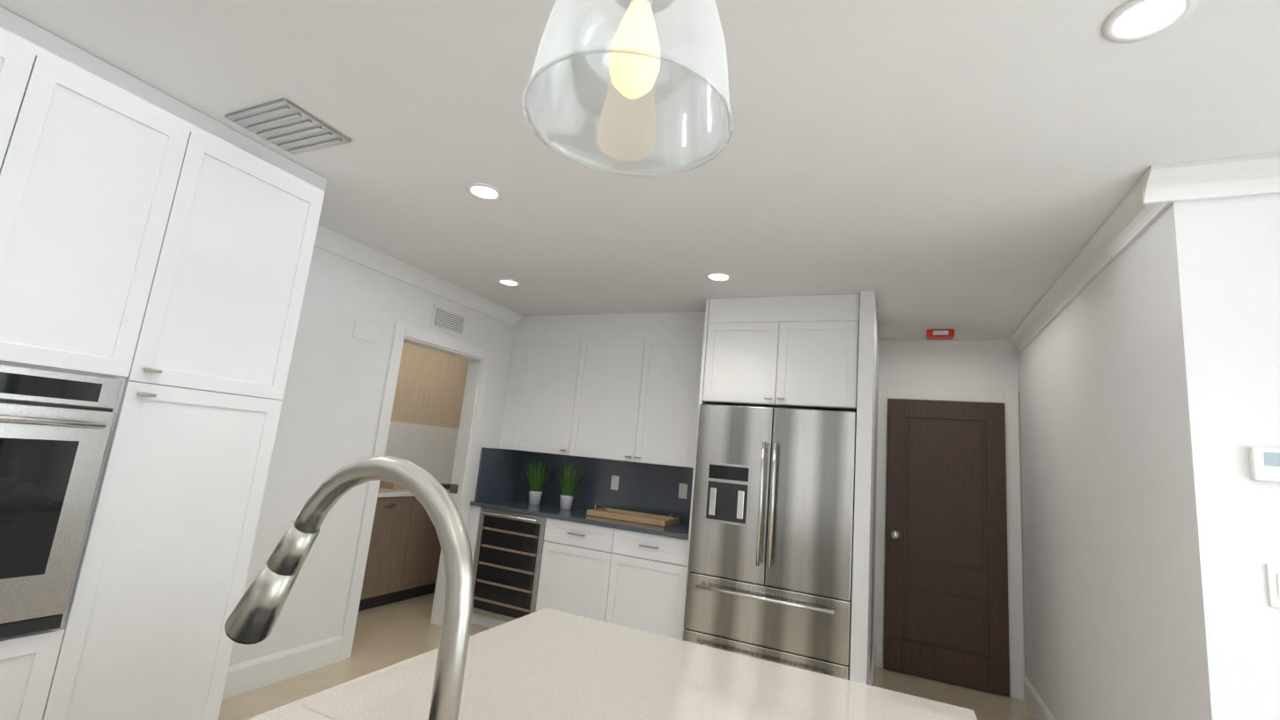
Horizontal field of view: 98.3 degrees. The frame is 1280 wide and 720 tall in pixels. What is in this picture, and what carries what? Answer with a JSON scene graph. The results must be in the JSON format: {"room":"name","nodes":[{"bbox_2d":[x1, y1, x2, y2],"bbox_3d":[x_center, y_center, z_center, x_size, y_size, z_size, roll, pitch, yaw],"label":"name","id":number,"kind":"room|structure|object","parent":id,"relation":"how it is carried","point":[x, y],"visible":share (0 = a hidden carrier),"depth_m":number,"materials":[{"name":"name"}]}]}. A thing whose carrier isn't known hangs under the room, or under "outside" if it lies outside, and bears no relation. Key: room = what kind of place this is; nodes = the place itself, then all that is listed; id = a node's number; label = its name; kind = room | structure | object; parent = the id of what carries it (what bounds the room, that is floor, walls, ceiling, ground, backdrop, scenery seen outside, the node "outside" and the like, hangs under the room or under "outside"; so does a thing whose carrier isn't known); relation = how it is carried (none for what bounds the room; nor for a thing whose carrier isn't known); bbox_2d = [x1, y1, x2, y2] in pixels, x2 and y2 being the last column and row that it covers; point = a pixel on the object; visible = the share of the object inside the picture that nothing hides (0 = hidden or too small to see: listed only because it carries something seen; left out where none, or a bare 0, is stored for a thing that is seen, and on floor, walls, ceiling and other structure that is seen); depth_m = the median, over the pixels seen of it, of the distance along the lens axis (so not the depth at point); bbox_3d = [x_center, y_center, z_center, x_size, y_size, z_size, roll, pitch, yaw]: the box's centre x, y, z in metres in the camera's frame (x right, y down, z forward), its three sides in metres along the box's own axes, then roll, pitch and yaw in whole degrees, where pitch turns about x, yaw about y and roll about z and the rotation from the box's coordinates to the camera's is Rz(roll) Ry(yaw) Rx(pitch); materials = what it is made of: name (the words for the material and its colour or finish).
{"room":"kitchen","nodes":[
{"label":"kitchen","id":0,"kind":"room"},
{"bbox_2d":[228,245,514,666],"bbox_3d":[-2.609,0.053,0.895,0.880,2.520,9.250,1,-11,25],"label":"wall","id":1,"kind":"structure","parent":0,"point":[330,411],"depth_m":3.33,"materials":[{"name":"paint"}]},
{"bbox_2d":[221,634,342,699],"bbox_3d":[-2.050,1.659,2.910,0.018,0.150,1.060,1,-11,25],"label":"baseboard","id":2,"kind":"structure","parent":1,"relation":"attached to","point":[247,676],"depth_m":3.04,"materials":[{"name":"paint"}]},
{"bbox_2d":[352,321,379,343],"bbox_3d":[-1.745,-0.176,3.524,0.006,0.105,0.180,1,-11,25],"label":"cover plate","id":3,"kind":"object","parent":1,"relation":"attached to","point":[364,332],"visible":1,"depth_m":3.52,"materials":[{"name":"white plastic"}]},
{"bbox_2d":[338,321,491,661],"bbox_3d":[-1.597,0.879,4.013,0.141,2.135,0.980,1,-11,25],"label":"door frame","id":4,"kind":"structure","parent":1,"relation":"attached to","point":[467,443],"depth_m":4.18,"materials":[{"name":"paint"}]},
{"bbox_2d":[314,224,523,326],"bbox_3d":[-1.472,-0.535,4.019,0.080,0.102,2.670,1,-11,25],"label":"crown molding","id":5,"kind":"structure","parent":1,"relation":"attached to","point":[329,240],"depth_m":3.77,"materials":[{"name":"paint"}]},
{"bbox_2d":[430,304,466,337],"bbox_3d":[-1.437,-0.292,4.176,0.018,0.170,0.330,1,-11,25],"label":"air vent","id":6,"kind":"object","parent":1,"relation":"in","point":[448,320],"visible":1,"depth_m":4.16,"materials":[{"name":"metal"}]},
{"bbox_2d":[474,447,522,500],"bbox_3d":[-1.197,0.978,4.735,0.020,0.429,0.543,1,-11,25],"label":"backsplash","id":7,"kind":"structure","parent":1,"relation":"attached to","point":[498,473],"depth_m":4.70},
{"bbox_2d":[390,341,469,428],"bbox_3d":[-2.515,0.791,5.146,0.120,2.520,3.140,1,-11,25],"label":"upper cabinet","id":8,"kind":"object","parent":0,"point":[430,385],"depth_m":5.68,"materials":[{"name":"wood"}]},
{"bbox_2d":[379,420,458,484],"bbox_3d":[-2.278,0.928,5.501,0.015,0.585,1.980,1,-11,25],"label":"backsplash","id":9,"kind":"structure","parent":8,"relation":"attached to","point":[431,448],"depth_m":5.67,"materials":[{"name":"white tile"}]},
{"bbox_2d":[218,592,1035,719],"bbox_3d":[-0.529,1.432,0.126,8.400,0.060,10.500,1,-11,25],"label":"floor","id":10,"kind":"structure","parent":0,"point":[388,635],"depth_m":3.68,"materials":[{"name":"tile"}]},
{"bbox_2d":[0,6,221,719],"bbox_3d":[-2.231,0.217,1.638,0.702,2.518,0.904,1,-11,25],"label":"tall cabinet","id":11,"kind":"object","parent":10,"relation":"on","point":[157,246],"depth_m":1.77,"materials":[{"name":"white wood"}]},
{"bbox_2d":[0,320,122,719],"bbox_3d":[-1.931,0.380,1.449,0.098,0.790,0.783,1,-11,25],"label":"wall oven","id":12,"kind":"object","parent":11,"relation":"in","point":[56,422],"depth_m":1.70,"materials":[{"name":"silver metal"}]},
{"bbox_2d":[77,124,326,719],"bbox_3d":[-1.960,0.345,2.233,0.702,2.518,0.540,1,-11,25],"label":"tall cabinet","id":13,"kind":"object","parent":10,"relation":"on","point":[163,651],"depth_m":2.13,"materials":[{"name":"white wood"}]},
{"bbox_2d":[358,498,418,611],"bbox_3d":[-2.364,1.544,4.577,0.647,0.880,0.495,1,-11,25],"label":"base cabinet","id":14,"kind":"object","parent":10,"relation":"on","point":[403,558],"depth_m":4.50,"materials":[{"name":"brown wood"}]},
{"bbox_2d":[377,484,450,498],"bbox_3d":[-2.012,1.236,5.308,0.668,0.035,1.990,1,-11,25],"label":"countertop","id":15,"kind":"structure","parent":14,"relation":"on","point":[385,490],"depth_m":4.66,"materials":[{"name":"white stone"}]},
{"bbox_2d":[400,500,441,601],"bbox_3d":[-2.163,1.638,5.019,0.647,0.880,0.495,1,-11,25],"label":"base cabinet","id":16,"kind":"object","parent":10,"relation":"on","point":[423,555],"depth_m":4.82,"materials":[{"name":"brown wood"}]},
{"bbox_2d":[470,507,554,628],"bbox_3d":[-0.874,1.658,4.434,0.675,0.884,0.598,1,-11,25],"label":"wine cooler","id":17,"kind":"object","parent":10,"relation":"on","point":[548,552],"depth_m":4.18,"materials":[{"name":"silver metal"}]},
{"bbox_2d":[470,500,689,538],"bbox_3d":[-0.391,1.213,4.297,1.858,0.030,0.620,1,-11,25],"label":"countertop","id":18,"kind":"structure","parent":17,"relation":"on","point":[678,531],"depth_m":4.10,"materials":[{"name":"grey stone"}]},
{"bbox_2d":[522,456,553,504],"bbox_3d":[-0.875,1.015,4.665,0.323,0.390,0.296,1,-11,25],"label":"potted plant","id":19,"kind":"object","parent":18,"relation":"on","point":[537,482],"visible":1,"depth_m":4.63,"materials":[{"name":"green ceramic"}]},
{"bbox_2d":[552,463,588,509],"bbox_3d":[-0.597,1.020,4.539,0.321,0.389,0.293,1,-11,25],"label":"potted plant","id":20,"kind":"object","parent":18,"relation":"on","point":[568,483],"visible":1,"depth_m":4.50,"materials":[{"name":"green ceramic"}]},
{"bbox_2d":[586,503,679,526],"bbox_3d":[-0.048,1.177,4.228,0.640,0.079,0.320,1,-11,25],"label":"wood tray","id":21,"kind":"object","parent":18,"relation":"on","point":[653,519],"visible":0.98,"depth_m":4.17,"materials":[{"name":"brown wood"}]},
{"bbox_2d":[544,521,621,624],"bbox_3d":[-0.354,1.666,4.195,0.669,0.884,0.598,1,-11,25],"label":"base cabinet","id":22,"kind":"object","parent":10,"relation":"on","point":[583,559],"depth_m":3.93,"materials":[{"name":"white wood"}]},
{"bbox_2d":[245,607,977,719],"bbox_3d":[-0.447,0.927,0.035,1.159,0.915,3.050,1,-11,25],"label":"kitchen island","id":23,"kind":"object","parent":10,"relation":"on","point":[547,664],"visible":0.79,"depth_m":1.20,"materials":[{"name":"white stone"}]},
{"bbox_2d":[224,456,474,719],"bbox_3d":[-0.306,0.320,0.514,0.338,0.462,0.108,1,-11,25],"label":"faucet","id":24,"kind":"object","parent":23,"relation":"on","point":[253,617],"visible":1,"depth_m":0.55,"materials":[{"name":"silver metal"}]},
{"bbox_2d":[614,531,688,639],"bbox_3d":[0.131,1.674,3.972,0.626,0.884,0.598,1,-11,25],"label":"base cabinet","id":25,"kind":"object","parent":10,"relation":"on","point":[649,597],"depth_m":3.71,"materials":[{"name":"white wood"}]},
{"bbox_2d":[683,404,856,680],"bbox_3d":[0.889,1.232,3.627,0.971,1.775,0.762,1,-11,25],"label":"refrigerator","id":26,"kind":"object","parent":10,"relation":"on","point":[770,568],"visible":0.92,"depth_m":3.34,"materials":[{"name":"silver metal"}]},
{"bbox_2d":[680,294,860,639],"bbox_3d":[0.927,0.874,3.728,0.996,2.518,0.691,1,-11,25],"label":"tall cabinet","id":27,"kind":"object","parent":10,"relation":"on","point":[799,352],"visible":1,"depth_m":3.59,"materials":[{"name":"white wood"}]},
{"bbox_2d":[0,0,1279,339],"bbox_3d":[-0.290,-1.100,0.561,8.400,0.060,10.500,1,-11,25],"label":"ceiling","id":28,"kind":"structure","parent":0,"point":[970,169],"depth_m":1.90,"materials":[{"name":"paint"}]},
{"bbox_2d":[224,98,351,154],"bbox_3d":[-1.356,-0.890,2.139,0.350,0.018,0.270,1,-11,25],"label":"ceiling vent","id":29,"kind":"object","parent":28,"relation":"in","point":[284,124],"visible":1,"depth_m":2.11,"materials":[{"name":"silver metal"}]},
{"bbox_2d":[465,183,502,200],"bbox_3d":[-0.711,-0.767,2.529,0.164,0.007,0.164,1,-11,25],"label":"recessed light","id":30,"kind":"object","parent":28,"relation":"in","point":[483,191],"visible":1,"depth_m":2.53,"materials":[{"name":"paint"}]},
{"bbox_2d":[497,278,520,286],"bbox_3d":[-0.931,-0.548,3.926,0.164,0.007,0.164,1,-11,25],"label":"recessed light","id":31,"kind":"object","parent":28,"relation":"in","point":[509,283],"visible":0.96,"depth_m":3.92,"materials":[{"name":"paint"}]},
{"bbox_2d":[522,0,733,176],"bbox_3d":[0.020,-0.638,0.712,0.245,0.737,0.245,1,-11,25],"label":"pendant light","id":32,"kind":"object","parent":28,"relation":"hanging from","point":[635,58],"visible":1,"depth_m":0.65,"materials":[{"name":"clear glass"}]},
{"bbox_2d":[705,272,732,281],"bbox_3d":[0.482,-0.507,3.385,0.164,0.007,0.164,1,-11,25],"label":"recessed light","id":33,"kind":"object","parent":28,"relation":"in","point":[718,276],"visible":1,"depth_m":3.38,"materials":[{"name":"paint"}]},
{"bbox_2d":[926,329,954,339],"bbox_3d":[2.237,-0.190,4.126,0.180,0.054,0.125,1,-11,25],"label":"fire alarm strobe","id":34,"kind":"object","parent":28,"relation":"attached to","point":[939,334],"visible":1,"depth_m":4.08,"materials":[{"name":"red plastic"}]},
{"bbox_2d":[1102,0,1198,43],"bbox_3d":[1.185,-0.800,1.290,0.164,0.007,0.164,1,-11,25],"label":"recessed light","id":35,"kind":"object","parent":28,"relation":"in","point":[1129,21],"visible":1,"depth_m":1.30,"materials":[{"name":"paint"}]},
{"bbox_2d":[849,290,881,684],"bbox_3d":[1.420,0.880,3.493,0.085,2.520,0.690,1,-11,25],"label":"wall","id":36,"kind":"structure","parent":0,"point":[876,369],"depth_m":3.25,"materials":[{"name":"paint"}]},
{"bbox_2d":[868,645,875,685],"bbox_3d":[1.523,2.121,3.633,0.018,0.150,1.300,1,-11,25],"label":"baseboard","id":37,"kind":"structure","parent":36,"relation":"attached to","point":[873,660],"depth_m":3.77,"materials":[{"name":"paint"}]},
{"bbox_2d":[874,378,881,586],"bbox_3d":[0.295,0.942,4.475,2.950,2.520,0.150,1,-11,25],"label":"wall","id":38,"kind":"structure","parent":0,"point":[879,379],"depth_m":4.38,"materials":[{"name":"paint"}]},
{"bbox_2d":[498,315,533,449],"bbox_3d":[-1.003,0.215,4.943,0.177,1.172,0.348,1,-11,25],"label":"upper cabinet","id":39,"kind":"object","parent":38,"relation":"attached to","point":[510,428],"depth_m":4.78,"materials":[{"name":"white wood"}]},
{"bbox_2d":[515,314,589,456],"bbox_3d":[-0.685,0.220,4.796,0.635,1.172,0.348,1,-11,25],"label":"upper cabinet","id":40,"kind":"object","parent":38,"relation":"attached to","point":[556,359],"depth_m":4.63,"materials":[{"name":"white wood"}]},
{"bbox_2d":[515,450,693,524],"bbox_3d":[-0.247,1.045,4.603,1.858,0.429,0.021,1,-11,25],"label":"backsplash","id":41,"kind":"structure","parent":38,"relation":"attached to","point":[643,488],"depth_m":4.56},
{"bbox_2d":[610,475,619,490],"bbox_3d":[-0.207,1.016,4.574,0.070,0.115,0.008,1,-11,25],"label":"outlet","id":42,"kind":"object","parent":41,"relation":"attached to","point":[614,482],"depth_m":4.57,"materials":[{"name":"white plastic"}]},
{"bbox_2d":[677,483,687,499],"bbox_3d":[0.336,1.024,4.325,0.070,0.115,0.008,1,-11,25],"label":"outlet","id":43,"kind":"object","parent":41,"relation":"attached to","point":[682,489],"depth_m":4.32,"materials":[{"name":"white plastic"}]},
{"bbox_2d":[575,311,705,468],"bbox_3d":[0.053,0.231,4.457,1.215,1.172,0.348,1,-11,25],"label":"upper cabinet","id":44,"kind":"object","parent":38,"relation":"attached to","point":[621,386],"depth_m":4.29,"materials":[{"name":"white wood"}]},
{"bbox_2d":[881,353,1025,676],"bbox_3d":[2.370,1.104,4.277,0.950,2.520,0.150,1,-11,25],"label":"wall","id":45,"kind":"structure","parent":0,"point":[930,371],"depth_m":4.36,"materials":[{"name":"paint"}]},
{"bbox_2d":[879,339,1004,354],"bbox_3d":[2.376,-0.105,4.405,0.860,0.102,0.080,1,-11,25],"label":"crown molding","id":46,"kind":"structure","parent":45,"relation":"attached to","point":[960,347],"depth_m":4.39,"materials":[{"name":"paint"}]},
{"bbox_2d":[883,398,1009,696],"bbox_3d":[2.268,1.311,4.122,0.796,2.027,0.107,1,-11,25],"label":"interior door","id":47,"kind":"structure","parent":45,"relation":"in","point":[946,614],"depth_m":4.12,"materials":[{"name":"brown wood"}]},
{"bbox_2d":[873,386,1024,699],"bbox_3d":[2.289,1.273,4.181,0.990,2.140,0.022,1,-11,25],"label":"door frame","id":48,"kind":"structure","parent":45,"relation":"attached to","point":[1010,398],"depth_m":4.15,"materials":[{"name":"paint"}]},
{"bbox_2d":[1018,193,1279,719],"bbox_3d":[2.756,0.855,2.614,1.135,2.520,2.600,1,-11,25],"label":"wall","id":49,"kind":"structure","parent":0,"point":[1149,367],"depth_m":1.94,"materials":[{"name":"paint"}]},
{"bbox_2d":[1023,676,1055,719],"bbox_3d":[2.119,2.008,2.647,0.018,0.150,2.618,1,-11,25],"label":"baseboard","id":50,"kind":"structure","parent":49,"relation":"attached to","point":[1033,702],"depth_m":3.50,"materials":[{"name":"paint"}]},
{"bbox_2d":[1004,162,1184,354],"bbox_3d":[2.300,-0.347,3.036,0.080,0.102,2.680,1,-11,25],"label":"crown molding","id":51,"kind":"structure","parent":49,"relation":"attached to","point":[1151,198],"depth_m":2.34,"materials":[{"name":"paint"}]},
{"bbox_2d":[1173,152,1279,202],"bbox_3d":[2.211,-0.590,1.673,0.870,0.102,0.080,1,-11,25],"label":"crown molding","id":52,"kind":"structure","parent":49,"relation":"attached to","point":[1254,174],"depth_m":1.80,"materials":[{"name":"paint"}]},
{"bbox_2d":[1249,446,1279,482],"bbox_3d":[1.899,0.313,1.653,0.105,0.100,0.023,1,-11,25],"label":"thermostat","id":53,"kind":"object","parent":49,"relation":"attached to","point":[1265,464],"visible":1,"depth_m":1.66,"materials":[{"name":"white plastic"}]},
{"bbox_2d":[1265,563,1279,608],"bbox_3d":[1.889,0.658,1.589,0.120,0.120,0.012,1,-11,25],"label":"double light switch","id":54,"kind":"object","parent":49,"relation":"attached to","point":[1273,573],"visible":1,"depth_m":1.61,"materials":[{"name":"white plastic"}]}
]}

